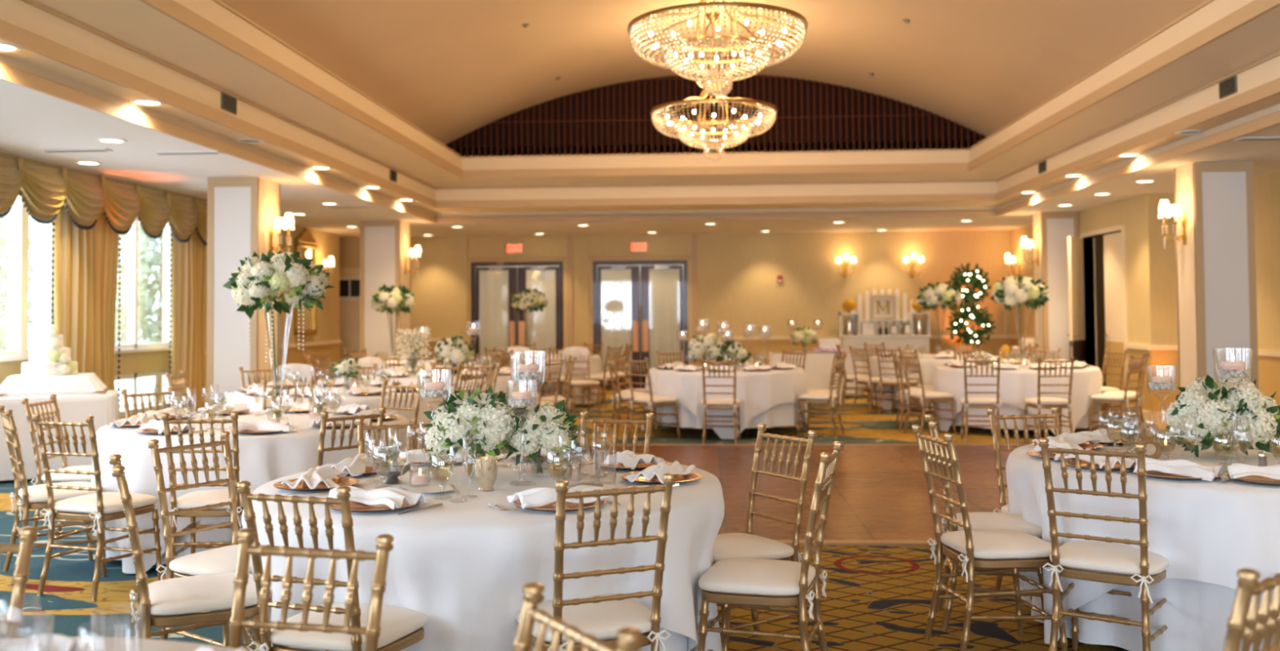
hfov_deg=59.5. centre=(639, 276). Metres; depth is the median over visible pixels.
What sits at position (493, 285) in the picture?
sheer curtain
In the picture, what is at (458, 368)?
chair
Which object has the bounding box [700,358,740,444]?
chair
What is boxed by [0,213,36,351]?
window pane
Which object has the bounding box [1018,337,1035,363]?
settee
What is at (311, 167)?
recessed light
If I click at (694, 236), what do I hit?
trim
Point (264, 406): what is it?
chair
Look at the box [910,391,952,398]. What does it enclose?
cushion
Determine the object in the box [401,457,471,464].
charger plate
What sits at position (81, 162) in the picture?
recessed light
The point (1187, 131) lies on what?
recessed light
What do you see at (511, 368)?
napkin
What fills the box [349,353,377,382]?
chair
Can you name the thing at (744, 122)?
crystal chandelier
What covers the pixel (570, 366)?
chair
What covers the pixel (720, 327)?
candle
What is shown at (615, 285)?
sheer curtain
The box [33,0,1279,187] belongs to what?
trim
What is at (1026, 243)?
wall sconce
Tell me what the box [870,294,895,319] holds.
monogram sign
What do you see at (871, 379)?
cushion
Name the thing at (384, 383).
chair
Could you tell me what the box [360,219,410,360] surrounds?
pillar
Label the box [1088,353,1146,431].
chair
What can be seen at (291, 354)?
trim
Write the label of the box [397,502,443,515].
table knife
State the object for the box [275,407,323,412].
charger plate
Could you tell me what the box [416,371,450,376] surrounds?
napkin
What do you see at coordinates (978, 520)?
cushion
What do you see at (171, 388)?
chair
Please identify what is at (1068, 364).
napkin
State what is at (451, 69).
vault
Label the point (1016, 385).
tablecloth
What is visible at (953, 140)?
trim
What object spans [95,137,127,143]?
recessed light
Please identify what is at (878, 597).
floor
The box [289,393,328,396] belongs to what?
charger plate
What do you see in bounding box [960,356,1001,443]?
chair
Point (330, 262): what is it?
wall sconce
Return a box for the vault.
[219,0,1207,145]
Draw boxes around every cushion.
[17,480,96,502]
[41,464,92,480]
[53,491,158,513]
[147,572,257,614]
[168,543,252,574]
[169,488,254,508]
[270,601,428,650]
[415,426,427,434]
[515,593,651,642]
[516,400,554,408]
[531,391,538,396]
[532,395,566,402]
[543,376,572,381]
[566,379,599,385]
[583,373,615,379]
[601,371,625,375]
[614,392,649,399]
[620,388,644,392]
[633,395,677,402]
[697,557,815,595]
[701,397,740,404]
[713,532,794,563]
[798,392,837,399]
[806,388,836,394]
[843,373,869,379]
[857,376,888,382]
[882,377,916,383]
[899,388,933,395]
[909,384,933,390]
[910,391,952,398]
[940,528,1051,558]
[949,511,1042,537]
[960,396,1001,404]
[1000,504,1008,512]
[1024,396,1068,404]
[1049,539,1169,574]
[1090,392,1136,399]
[1101,386,1119,392]
[1103,390,1139,397]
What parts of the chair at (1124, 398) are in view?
leg, leg, seat frame, leg, rail, leg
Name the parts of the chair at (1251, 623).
leg, rail, cross rail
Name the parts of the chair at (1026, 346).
leg, rail, leg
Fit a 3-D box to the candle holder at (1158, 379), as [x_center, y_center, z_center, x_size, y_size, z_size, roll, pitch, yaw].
[2.358,0.615,5.054,0.128,0.421,0.128,-1,-2,3]
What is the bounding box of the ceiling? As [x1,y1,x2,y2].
[0,62,1279,237]
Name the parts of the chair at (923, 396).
leg, rail, leg, seat frame, leg, leg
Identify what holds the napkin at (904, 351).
on the charger plate
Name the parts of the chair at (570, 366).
leg, leg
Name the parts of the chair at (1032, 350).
leg, rail, leg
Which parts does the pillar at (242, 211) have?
panel, corner moulding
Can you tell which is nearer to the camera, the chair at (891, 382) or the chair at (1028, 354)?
the chair at (891, 382)
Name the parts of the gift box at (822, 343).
lid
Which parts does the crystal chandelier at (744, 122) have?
scroll arm, scroll arm, support rod, scroll arm, crystal crown, support rod, scroll arm, scroll arm, scroll arm, scroll arm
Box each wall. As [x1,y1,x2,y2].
[0,225,339,418]
[339,230,1011,364]
[445,73,986,156]
[479,264,684,363]
[1009,192,1177,366]
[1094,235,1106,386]
[1253,169,1279,350]
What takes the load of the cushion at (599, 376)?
on the chair at (603, 378)
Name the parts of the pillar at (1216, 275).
corner moulding, panel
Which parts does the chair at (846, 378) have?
leg, leg, seat frame, leg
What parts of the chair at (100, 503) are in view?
leg, rail, cross rail, cross rail, cross rail, leg, leg, seat frame, leg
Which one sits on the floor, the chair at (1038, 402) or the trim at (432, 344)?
the chair at (1038, 402)
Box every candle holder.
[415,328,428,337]
[419,374,448,398]
[466,324,480,335]
[507,385,535,407]
[511,356,543,382]
[677,332,688,340]
[695,321,708,331]
[717,324,729,333]
[722,332,732,340]
[743,326,755,335]
[759,328,769,337]
[787,321,795,327]
[813,320,822,327]
[1148,369,1175,389]
[1217,353,1250,378]
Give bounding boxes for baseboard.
[1127,408,1152,422]
[1152,411,1168,424]
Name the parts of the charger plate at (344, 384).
plate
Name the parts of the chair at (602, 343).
leg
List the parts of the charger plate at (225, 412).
plate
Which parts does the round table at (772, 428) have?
leg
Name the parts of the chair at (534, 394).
leg, rail, leg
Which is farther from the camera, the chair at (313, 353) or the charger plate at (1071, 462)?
the chair at (313, 353)
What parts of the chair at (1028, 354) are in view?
leg, leg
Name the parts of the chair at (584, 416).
leg, cross rail, rail, leg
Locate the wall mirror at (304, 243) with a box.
[294,228,317,336]
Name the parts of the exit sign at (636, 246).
panel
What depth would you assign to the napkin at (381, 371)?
12.56 m
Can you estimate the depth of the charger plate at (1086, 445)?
5.52 m
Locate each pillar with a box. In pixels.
[206,177,279,406]
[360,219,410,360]
[1031,211,1079,362]
[1173,161,1258,439]
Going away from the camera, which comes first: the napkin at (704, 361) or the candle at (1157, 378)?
the candle at (1157, 378)
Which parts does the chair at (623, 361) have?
leg, leg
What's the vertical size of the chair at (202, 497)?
0.944 m
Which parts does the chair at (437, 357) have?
leg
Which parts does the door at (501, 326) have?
push plate, handle, handle, push plate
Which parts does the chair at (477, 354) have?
leg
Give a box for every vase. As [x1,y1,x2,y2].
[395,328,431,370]
[845,319,853,334]
[915,318,923,334]
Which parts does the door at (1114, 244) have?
kick panel, kick panel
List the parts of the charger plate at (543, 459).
plate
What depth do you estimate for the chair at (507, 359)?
15.40 m
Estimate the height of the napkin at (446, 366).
0.058 m
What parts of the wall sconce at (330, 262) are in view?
lamp shade, lamp shade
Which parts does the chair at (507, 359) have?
leg, leg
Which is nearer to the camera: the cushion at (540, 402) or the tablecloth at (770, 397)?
the cushion at (540, 402)
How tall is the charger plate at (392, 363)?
0.017 m
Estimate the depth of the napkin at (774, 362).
13.79 m
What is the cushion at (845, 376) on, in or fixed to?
on the chair at (846, 378)
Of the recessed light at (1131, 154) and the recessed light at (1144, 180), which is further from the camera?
the recessed light at (1144, 180)
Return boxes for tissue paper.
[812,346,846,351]
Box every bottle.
[879,324,881,334]
[884,324,887,334]
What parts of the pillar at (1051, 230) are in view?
corner moulding, panel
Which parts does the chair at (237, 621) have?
leg, cross rail, rail, leg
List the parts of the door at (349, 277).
raised panel, raised panel, glass pane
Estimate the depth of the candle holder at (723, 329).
13.82 m
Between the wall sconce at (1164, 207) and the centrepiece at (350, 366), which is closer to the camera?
the centrepiece at (350, 366)
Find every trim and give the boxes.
[0,0,1279,200]
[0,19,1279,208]
[0,62,1279,222]
[20,0,1279,189]
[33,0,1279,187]
[173,0,1253,169]
[205,339,342,354]
[205,342,340,390]
[410,341,438,359]
[412,337,462,341]
[452,139,980,156]
[462,235,467,360]
[466,256,566,261]
[566,235,573,347]
[582,235,589,347]
[585,443,1031,546]
[588,254,691,259]
[691,233,697,365]
[697,337,1011,364]
[718,334,1009,339]
[1009,334,1034,338]
[1010,337,1019,347]
[1124,342,1151,349]
[1127,347,1152,411]
[1151,344,1177,350]
[1151,349,1178,411]
[1257,349,1279,356]
[1257,355,1279,415]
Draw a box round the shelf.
[859,319,909,320]
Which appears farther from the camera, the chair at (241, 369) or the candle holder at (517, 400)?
the chair at (241, 369)
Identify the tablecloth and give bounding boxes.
[0,389,119,479]
[0,636,237,650]
[90,408,411,573]
[222,384,443,448]
[241,453,724,650]
[341,360,479,382]
[360,369,533,437]
[481,353,601,406]
[640,364,807,439]
[768,351,862,395]
[870,354,1003,409]
[933,363,1102,435]
[1005,436,1279,650]
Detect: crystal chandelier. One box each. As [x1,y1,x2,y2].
[627,0,808,97]
[649,12,777,159]
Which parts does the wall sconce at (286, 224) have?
arm, lamp shade, arm, lamp shade, lamp shade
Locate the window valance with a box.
[0,151,207,245]
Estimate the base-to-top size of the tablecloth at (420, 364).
0.745 m
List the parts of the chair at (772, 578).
leg, leg, seat frame, leg, cross rail, cross rail, cross rail, leg, rail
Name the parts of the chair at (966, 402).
leg, leg, seat frame, rail, cross rail, cross rail, cross rail, leg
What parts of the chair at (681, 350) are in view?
leg, rail, leg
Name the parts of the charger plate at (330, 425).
plate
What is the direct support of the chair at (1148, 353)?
on the floor
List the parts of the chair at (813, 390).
leg, leg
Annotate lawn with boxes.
[115,386,155,408]
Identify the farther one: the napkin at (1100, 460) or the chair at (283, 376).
the chair at (283, 376)
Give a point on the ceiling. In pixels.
(31, 121)
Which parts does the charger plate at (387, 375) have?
plate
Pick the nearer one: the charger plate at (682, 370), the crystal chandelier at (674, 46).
the crystal chandelier at (674, 46)
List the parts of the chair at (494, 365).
cross rail, rail, leg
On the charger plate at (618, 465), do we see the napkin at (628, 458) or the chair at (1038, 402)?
the napkin at (628, 458)
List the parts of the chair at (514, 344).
rail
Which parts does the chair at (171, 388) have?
leg, rail, leg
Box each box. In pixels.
[817,338,839,351]
[862,322,874,334]
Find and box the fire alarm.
[777,275,782,283]
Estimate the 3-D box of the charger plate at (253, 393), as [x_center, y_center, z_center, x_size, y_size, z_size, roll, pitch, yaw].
[-3.218,1.007,9.588,0.330,0.017,0.330,-2,-3,43]
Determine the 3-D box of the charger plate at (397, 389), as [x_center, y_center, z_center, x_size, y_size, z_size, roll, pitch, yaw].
[-2.056,1.010,9.936,0.330,0.017,0.330,-1,-2,13]
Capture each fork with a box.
[487,503,511,511]
[494,502,519,510]
[575,454,590,463]
[581,454,595,463]
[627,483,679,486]
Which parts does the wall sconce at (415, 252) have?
lamp shade, arm, lamp shade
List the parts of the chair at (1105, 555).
leg, leg, rail, cross rail, cross rail, cross rail, seat frame, leg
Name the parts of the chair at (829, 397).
leg, leg, seat frame, leg, leg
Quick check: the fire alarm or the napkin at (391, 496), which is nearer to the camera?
the napkin at (391, 496)
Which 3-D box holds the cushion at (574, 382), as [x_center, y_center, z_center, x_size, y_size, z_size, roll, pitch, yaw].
[-0.821,1.510,16.030,0.424,0.070,0.399,0,-2,-22]
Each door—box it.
[339,267,359,359]
[471,261,564,365]
[592,260,688,389]
[1066,224,1128,414]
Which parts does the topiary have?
stem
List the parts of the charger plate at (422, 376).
plate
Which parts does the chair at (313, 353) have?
leg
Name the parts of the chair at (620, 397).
leg, leg, seat frame, leg, leg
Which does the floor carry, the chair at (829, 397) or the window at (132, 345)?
the chair at (829, 397)
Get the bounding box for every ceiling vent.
[38,148,112,152]
[151,151,223,155]
[325,205,372,208]
[1234,136,1279,140]
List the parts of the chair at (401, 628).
leg, cross rail, rail, cross rail, cross rail, seat frame, leg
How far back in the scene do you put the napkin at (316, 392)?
9.37 m
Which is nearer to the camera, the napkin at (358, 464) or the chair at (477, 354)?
the napkin at (358, 464)
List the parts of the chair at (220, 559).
leg, seat frame, rail, cross rail, cross rail, cross rail, leg, leg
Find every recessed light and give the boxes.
[0,42,21,53]
[74,160,102,165]
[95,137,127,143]
[129,98,164,106]
[236,138,263,143]
[292,213,307,215]
[310,166,332,169]
[320,202,338,204]
[344,226,359,227]
[363,186,382,188]
[397,198,414,201]
[421,234,434,235]
[449,226,464,227]
[576,224,590,226]
[703,222,717,224]
[831,221,845,222]
[958,219,973,222]
[1019,191,1037,193]
[1055,204,1074,206]
[1062,173,1084,177]
[1092,192,1111,195]
[1116,152,1142,157]
[1133,179,1155,182]
[1174,129,1204,134]
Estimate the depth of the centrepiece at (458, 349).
12.50 m
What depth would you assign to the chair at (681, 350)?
14.83 m
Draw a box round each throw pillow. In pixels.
[999,344,1009,359]
[1010,345,1021,359]
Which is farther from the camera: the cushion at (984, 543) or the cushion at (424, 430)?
the cushion at (424, 430)
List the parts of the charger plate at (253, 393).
plate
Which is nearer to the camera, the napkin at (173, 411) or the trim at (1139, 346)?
the napkin at (173, 411)
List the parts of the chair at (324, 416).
leg, cross rail, rail, leg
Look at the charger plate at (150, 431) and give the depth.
6.51 m
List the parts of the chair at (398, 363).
rail, leg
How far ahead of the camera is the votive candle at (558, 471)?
4.60 m
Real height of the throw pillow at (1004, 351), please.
0.400 m
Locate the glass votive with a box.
[474,456,497,489]
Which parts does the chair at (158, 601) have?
leg, leg, seat frame, leg, leg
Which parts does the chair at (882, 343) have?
leg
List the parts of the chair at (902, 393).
leg, leg, leg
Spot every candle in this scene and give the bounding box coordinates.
[201,413,212,419]
[268,413,279,422]
[310,408,320,416]
[411,468,428,484]
[423,382,444,389]
[468,327,478,330]
[511,391,531,399]
[516,364,539,372]
[554,462,570,475]
[697,324,706,327]
[719,326,727,329]
[1151,375,1171,382]
[1160,439,1173,452]
[1220,360,1245,368]
[1272,446,1279,453]
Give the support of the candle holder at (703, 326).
on the tablecloth at (770, 397)
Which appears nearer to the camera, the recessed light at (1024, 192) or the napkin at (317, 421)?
the napkin at (317, 421)
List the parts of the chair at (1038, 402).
leg, leg, seat frame, cross rail, cross rail, cross rail, rail, leg, leg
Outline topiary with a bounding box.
[945,262,995,353]
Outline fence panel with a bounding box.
[850,288,915,334]
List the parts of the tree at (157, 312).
crown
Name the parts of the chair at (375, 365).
cross rail, rail, leg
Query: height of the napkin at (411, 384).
0.060 m
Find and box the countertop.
[838,333,931,337]
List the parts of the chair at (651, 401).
leg, rail, cross rail, cross rail, cross rail, leg, seat frame, leg, leg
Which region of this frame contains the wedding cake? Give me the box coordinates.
[21,324,78,375]
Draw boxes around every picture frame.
[889,324,897,334]
[903,323,911,334]
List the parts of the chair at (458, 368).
leg, rail, leg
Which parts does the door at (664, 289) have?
push plate, handle, handle, push plate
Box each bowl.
[373,461,410,483]
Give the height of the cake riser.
0.149 m
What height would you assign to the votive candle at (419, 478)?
0.091 m
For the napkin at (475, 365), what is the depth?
13.33 m
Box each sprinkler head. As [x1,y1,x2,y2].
[522,23,529,27]
[902,18,910,23]
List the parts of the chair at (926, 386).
leg, leg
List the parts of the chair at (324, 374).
leg, rail, leg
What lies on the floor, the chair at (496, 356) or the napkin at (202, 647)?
the chair at (496, 356)
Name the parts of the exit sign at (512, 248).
panel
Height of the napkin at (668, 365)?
0.060 m
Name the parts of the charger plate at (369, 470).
plate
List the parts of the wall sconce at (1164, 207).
lamp shade, lamp shade, arm, lamp shade, arm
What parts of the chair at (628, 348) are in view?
leg, leg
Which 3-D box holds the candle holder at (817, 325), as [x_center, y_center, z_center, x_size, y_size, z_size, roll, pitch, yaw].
[3.041,1.008,19.132,0.163,0.539,0.163,-1,-2,3]
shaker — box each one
[1257,450,1266,466]
[1277,450,1279,464]
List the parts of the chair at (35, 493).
leg, cross rail, leg, cross rail, seat frame, leg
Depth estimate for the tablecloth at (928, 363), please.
16.14 m
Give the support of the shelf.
attached to the hutch
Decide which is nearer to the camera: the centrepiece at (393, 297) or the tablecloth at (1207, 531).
the tablecloth at (1207, 531)
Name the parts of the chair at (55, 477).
leg, rail, cross rail, cross rail, cross rail, seat frame, leg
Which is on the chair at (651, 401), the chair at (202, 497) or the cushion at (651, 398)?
the cushion at (651, 398)
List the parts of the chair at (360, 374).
leg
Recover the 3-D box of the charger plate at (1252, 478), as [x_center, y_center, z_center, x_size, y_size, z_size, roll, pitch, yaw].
[2.486,0.797,4.394,0.330,0.017,0.330,-1,-2,14]
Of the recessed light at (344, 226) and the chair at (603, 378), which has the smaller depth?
the chair at (603, 378)
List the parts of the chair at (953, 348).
leg, rail, leg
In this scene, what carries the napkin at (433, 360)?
on the charger plate
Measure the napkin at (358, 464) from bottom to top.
0.058 m
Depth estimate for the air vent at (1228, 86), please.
9.20 m
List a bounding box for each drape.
[272,363,315,385]
[354,356,383,382]
[503,346,530,370]
[562,346,590,373]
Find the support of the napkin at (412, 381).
on the charger plate
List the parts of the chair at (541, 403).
leg, cross rail, cross rail, cross rail, rail, leg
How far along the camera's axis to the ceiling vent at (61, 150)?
9.76 m
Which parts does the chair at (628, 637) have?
leg, rail, leg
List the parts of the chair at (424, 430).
leg, seat frame, leg, rail, leg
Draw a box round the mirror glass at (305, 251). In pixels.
[300,246,313,329]
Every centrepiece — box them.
[222,248,335,396]
[328,355,361,388]
[370,283,415,351]
[422,384,528,473]
[433,334,475,374]
[502,399,582,472]
[510,288,548,346]
[685,332,726,366]
[716,339,751,367]
[789,324,817,351]
[915,280,963,346]
[990,273,1049,353]
[1163,374,1279,457]
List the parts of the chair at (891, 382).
leg, rail, cross rail, leg, seat frame, leg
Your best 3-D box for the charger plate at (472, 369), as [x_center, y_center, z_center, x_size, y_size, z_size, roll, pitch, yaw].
[-1.908,1.120,13.361,0.330,0.017,0.330,-1,-2,23]
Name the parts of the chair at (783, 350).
leg, rail, leg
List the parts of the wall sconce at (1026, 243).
lamp shade, arm, lamp shade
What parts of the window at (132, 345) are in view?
sill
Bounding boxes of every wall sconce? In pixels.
[268,213,294,252]
[322,256,334,284]
[404,244,421,276]
[835,253,856,279]
[902,252,924,279]
[1004,253,1020,276]
[1020,235,1039,269]
[1158,200,1186,248]
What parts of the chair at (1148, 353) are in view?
leg, leg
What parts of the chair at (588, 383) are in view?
leg, leg, cross rail, cross rail, seat frame, leg, leg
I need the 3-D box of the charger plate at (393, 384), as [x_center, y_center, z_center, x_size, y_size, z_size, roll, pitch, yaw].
[-2.461,1.039,10.740,0.330,0.017,0.330,-1,-2,23]
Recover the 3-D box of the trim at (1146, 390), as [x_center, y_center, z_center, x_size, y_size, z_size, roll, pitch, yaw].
[6.422,1.317,14.399,0.012,0.770,0.760,-1,-2,3]
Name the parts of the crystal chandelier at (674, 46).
scroll arm, scroll arm, support rod, support rod, scroll arm, support rod, support rod, scroll arm, scroll arm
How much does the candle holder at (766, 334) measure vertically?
0.505 m
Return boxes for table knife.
[174,430,208,435]
[285,491,328,494]
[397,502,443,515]
[449,484,459,494]
[553,480,603,486]
[582,461,595,464]
[1220,477,1232,482]
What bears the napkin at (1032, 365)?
on the charger plate at (1042, 368)
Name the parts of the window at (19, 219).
sill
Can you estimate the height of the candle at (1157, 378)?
0.028 m
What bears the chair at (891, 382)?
on the floor
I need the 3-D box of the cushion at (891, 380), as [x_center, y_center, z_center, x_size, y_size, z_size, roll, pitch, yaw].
[3.648,1.471,15.821,0.424,0.070,0.399,-2,-2,41]
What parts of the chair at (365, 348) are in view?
leg, rail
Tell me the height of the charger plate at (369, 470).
0.017 m
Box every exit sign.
[506,242,523,253]
[631,241,648,252]
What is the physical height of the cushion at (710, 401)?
0.070 m
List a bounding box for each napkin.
[0,633,92,650]
[107,413,155,426]
[137,407,197,419]
[138,419,194,434]
[195,645,248,650]
[197,402,250,414]
[231,419,289,431]
[240,382,262,391]
[246,386,283,395]
[266,380,306,385]
[270,401,325,410]
[280,466,350,488]
[288,387,331,395]
[310,414,372,426]
[315,453,387,475]
[316,377,351,385]
[328,485,430,509]
[334,402,375,413]
[347,386,389,394]
[351,408,397,418]
[364,377,400,385]
[372,368,391,374]
[380,370,411,375]
[384,360,409,364]
[387,355,409,360]
[388,366,417,371]
[391,382,424,391]
[397,447,472,463]
[399,379,419,385]
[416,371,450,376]
[425,364,451,370]
[429,359,452,363]
[461,370,486,375]
[463,364,495,370]
[494,368,518,374]
[500,366,515,369]
[506,484,610,508]
[508,445,582,459]
[530,352,544,356]
[595,449,665,469]
[625,460,696,483]
[658,363,675,368]
[672,360,686,364]
[673,364,702,370]
[704,360,725,364]
[707,364,733,370]
[738,360,765,365]
[740,364,772,369]
[768,361,786,365]
[770,363,797,368]
[893,350,914,354]
[933,353,957,357]
[938,350,961,354]
[944,359,963,364]
[947,361,979,366]
[966,358,989,363]
[968,352,993,356]
[990,363,1019,368]
[1002,358,1030,363]
[1027,363,1059,368]
[1031,432,1101,444]
[1033,439,1083,460]
[1037,359,1069,363]
[1056,362,1086,368]
[1064,448,1135,468]
[1070,360,1088,364]
[1076,427,1141,443]
[1133,457,1225,480]
[1164,430,1232,439]
[1226,462,1279,479]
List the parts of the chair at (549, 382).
leg, seat frame, rail, leg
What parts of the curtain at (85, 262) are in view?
tassel trim, tassel trim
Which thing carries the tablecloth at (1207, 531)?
on the round table
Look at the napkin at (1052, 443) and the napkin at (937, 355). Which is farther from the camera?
the napkin at (937, 355)
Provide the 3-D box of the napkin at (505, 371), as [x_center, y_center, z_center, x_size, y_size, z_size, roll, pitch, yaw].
[-1.508,1.058,12.494,0.228,0.060,0.330,-1,-2,27]
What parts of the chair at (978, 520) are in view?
leg, leg, leg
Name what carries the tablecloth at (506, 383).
on the round table
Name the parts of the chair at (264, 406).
leg, rail, leg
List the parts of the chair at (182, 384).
leg, rail, cross rail, cross rail, leg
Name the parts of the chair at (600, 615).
leg, seat frame, cross rail, cross rail, cross rail, rail, leg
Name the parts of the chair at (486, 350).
leg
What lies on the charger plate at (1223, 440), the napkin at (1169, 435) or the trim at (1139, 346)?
the napkin at (1169, 435)
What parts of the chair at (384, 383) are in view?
leg, cross rail, rail, leg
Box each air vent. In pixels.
[220,92,236,115]
[389,168,397,182]
[1038,160,1046,173]
[1218,75,1237,99]
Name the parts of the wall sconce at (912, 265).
lamp shade, lamp shade, lamp shade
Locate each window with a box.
[0,195,54,361]
[114,217,171,416]
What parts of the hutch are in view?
drawer, cabinet door, drawer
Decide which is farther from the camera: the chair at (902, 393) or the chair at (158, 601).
the chair at (902, 393)
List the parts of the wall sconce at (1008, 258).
lamp shade, lamp shade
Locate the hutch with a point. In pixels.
(906, 342)
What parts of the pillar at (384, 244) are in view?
panel, corner moulding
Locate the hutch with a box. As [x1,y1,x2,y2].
[837,310,931,388]
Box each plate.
[107,420,142,426]
[134,426,195,434]
[154,413,194,420]
[200,409,249,414]
[231,427,290,434]
[236,388,275,392]
[244,391,284,395]
[273,476,359,490]
[274,386,298,388]
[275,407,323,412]
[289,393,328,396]
[311,422,366,428]
[316,382,351,386]
[328,500,421,511]
[331,408,379,414]
[346,466,376,475]
[347,391,387,395]
[365,382,399,386]
[371,414,398,421]
[380,374,408,377]
[386,363,408,365]
[391,387,424,391]
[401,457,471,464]
[414,484,453,493]
[417,375,447,377]
[466,368,489,371]
[497,373,511,375]
[510,454,580,462]
[513,499,606,511]
[588,483,614,489]
[595,460,669,470]
[620,471,702,484]
[654,366,674,368]
[674,368,702,371]
[742,368,771,371]
[771,367,795,368]
[933,356,957,358]
[948,364,973,367]
[990,367,1020,369]
[1003,361,1029,364]
[1026,450,1075,460]
[1028,367,1057,369]
[1031,441,1102,449]
[1060,458,1134,470]
[1062,365,1086,368]
[1087,439,1142,444]
[1132,468,1222,479]
[1173,438,1236,443]
[1226,473,1279,485]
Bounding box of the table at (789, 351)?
[771,351,858,396]
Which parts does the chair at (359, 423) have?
leg, rail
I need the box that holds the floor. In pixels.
[0,389,1173,650]
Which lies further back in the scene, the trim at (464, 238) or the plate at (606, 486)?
the trim at (464, 238)
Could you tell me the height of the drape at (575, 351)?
0.383 m
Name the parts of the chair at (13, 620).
cross rail, rail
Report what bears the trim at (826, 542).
on the floor
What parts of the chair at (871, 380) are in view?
leg, rail, leg, seat frame, leg, leg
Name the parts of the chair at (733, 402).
leg, rail, cross rail, cross rail, cross rail, seat frame, leg, leg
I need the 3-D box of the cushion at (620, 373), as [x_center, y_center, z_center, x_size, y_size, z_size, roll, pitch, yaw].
[-0.452,1.578,18.213,0.399,0.070,0.424,0,-2,-12]
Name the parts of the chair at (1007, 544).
leg, rail, cross rail, cross rail, cross rail, leg, seat frame, leg, leg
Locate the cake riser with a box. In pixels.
[0,372,107,394]
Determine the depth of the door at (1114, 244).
15.57 m
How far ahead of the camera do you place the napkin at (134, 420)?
6.89 m
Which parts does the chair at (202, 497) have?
leg, leg, rail, cross rail, cross rail, cross rail, seat frame, leg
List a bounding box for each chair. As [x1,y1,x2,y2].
[0,404,101,583]
[0,525,38,638]
[21,393,97,539]
[31,413,163,600]
[109,453,261,650]
[120,386,175,418]
[147,431,252,646]
[160,412,254,578]
[165,370,192,413]
[228,528,394,650]
[236,480,428,650]
[239,364,274,388]
[262,379,314,409]
[275,364,314,384]
[302,350,316,385]
[311,352,328,379]
[316,358,333,379]
[316,406,386,466]
[317,361,336,379]
[337,363,377,384]
[342,347,367,359]
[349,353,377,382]
[355,417,431,460]
[356,357,382,382]
[370,354,399,368]
[379,379,424,449]
[413,371,485,452]
[422,346,435,359]
[430,363,461,395]
[435,353,462,367]
[448,353,479,369]
[457,362,496,393]
[468,365,499,453]
[484,346,506,368]
[490,346,507,368]
[498,349,513,368]
[504,346,530,368]
[512,581,641,650]
[513,342,535,352]
[515,472,675,650]
[516,359,564,408]
[522,353,546,396]
[532,355,576,431]
[541,346,573,409]
[563,346,600,414]
[579,411,653,454]
[582,345,622,407]
[583,342,603,397]
[600,342,632,402]
[604,354,654,435]
[610,351,660,428]
[623,356,679,439]
[656,349,683,367]
[697,440,844,650]
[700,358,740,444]
[713,422,817,650]
[781,349,807,369]
[796,353,847,437]
[799,351,846,431]
[835,344,873,408]
[848,345,894,412]
[864,342,884,401]
[875,346,918,414]
[889,351,938,431]
[899,348,935,423]
[899,352,955,434]
[911,424,1067,650]
[924,413,1044,631]
[952,341,977,354]
[952,347,981,359]
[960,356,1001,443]
[986,406,1061,589]
[1008,345,1027,359]
[1023,356,1075,440]
[1026,342,1038,362]
[1030,347,1061,363]
[1038,437,1169,650]
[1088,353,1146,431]
[1094,348,1128,427]
[1103,351,1150,435]
[1222,568,1279,650]
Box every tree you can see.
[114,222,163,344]
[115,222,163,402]
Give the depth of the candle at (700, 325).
13.82 m
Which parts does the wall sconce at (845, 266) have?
lamp shade, lamp shade, lamp shade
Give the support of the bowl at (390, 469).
on the tablecloth at (464, 563)
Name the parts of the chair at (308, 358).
leg, leg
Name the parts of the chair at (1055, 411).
leg, cross rail, rail, leg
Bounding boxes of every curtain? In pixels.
[50,203,120,417]
[168,227,207,413]
[479,270,508,365]
[526,269,555,353]
[600,268,631,373]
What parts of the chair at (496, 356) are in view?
leg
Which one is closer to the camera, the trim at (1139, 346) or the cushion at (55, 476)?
the cushion at (55, 476)
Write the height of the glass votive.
0.121 m
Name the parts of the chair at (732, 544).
leg, seat frame, leg, cross rail, cross rail, cross rail, rail, leg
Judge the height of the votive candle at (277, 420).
0.091 m
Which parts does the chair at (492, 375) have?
leg, leg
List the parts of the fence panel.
rail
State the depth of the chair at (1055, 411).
5.70 m
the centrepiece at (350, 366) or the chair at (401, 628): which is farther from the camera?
the centrepiece at (350, 366)
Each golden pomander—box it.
[841,298,856,312]
[911,298,924,311]
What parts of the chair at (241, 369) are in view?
leg, rail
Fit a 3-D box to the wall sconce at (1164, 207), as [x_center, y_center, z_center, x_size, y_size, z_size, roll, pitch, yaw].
[5.398,-0.532,11.411,0.315,0.493,0.302,1,-3,-44]
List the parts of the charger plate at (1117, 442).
plate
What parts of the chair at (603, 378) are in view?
leg, seat frame, leg, leg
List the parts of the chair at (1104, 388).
leg, cross rail, cross rail, cross rail, rail, leg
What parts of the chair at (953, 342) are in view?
rail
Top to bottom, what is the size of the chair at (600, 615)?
0.944 m
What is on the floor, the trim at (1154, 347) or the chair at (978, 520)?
the chair at (978, 520)
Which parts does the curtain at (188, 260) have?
tassel trim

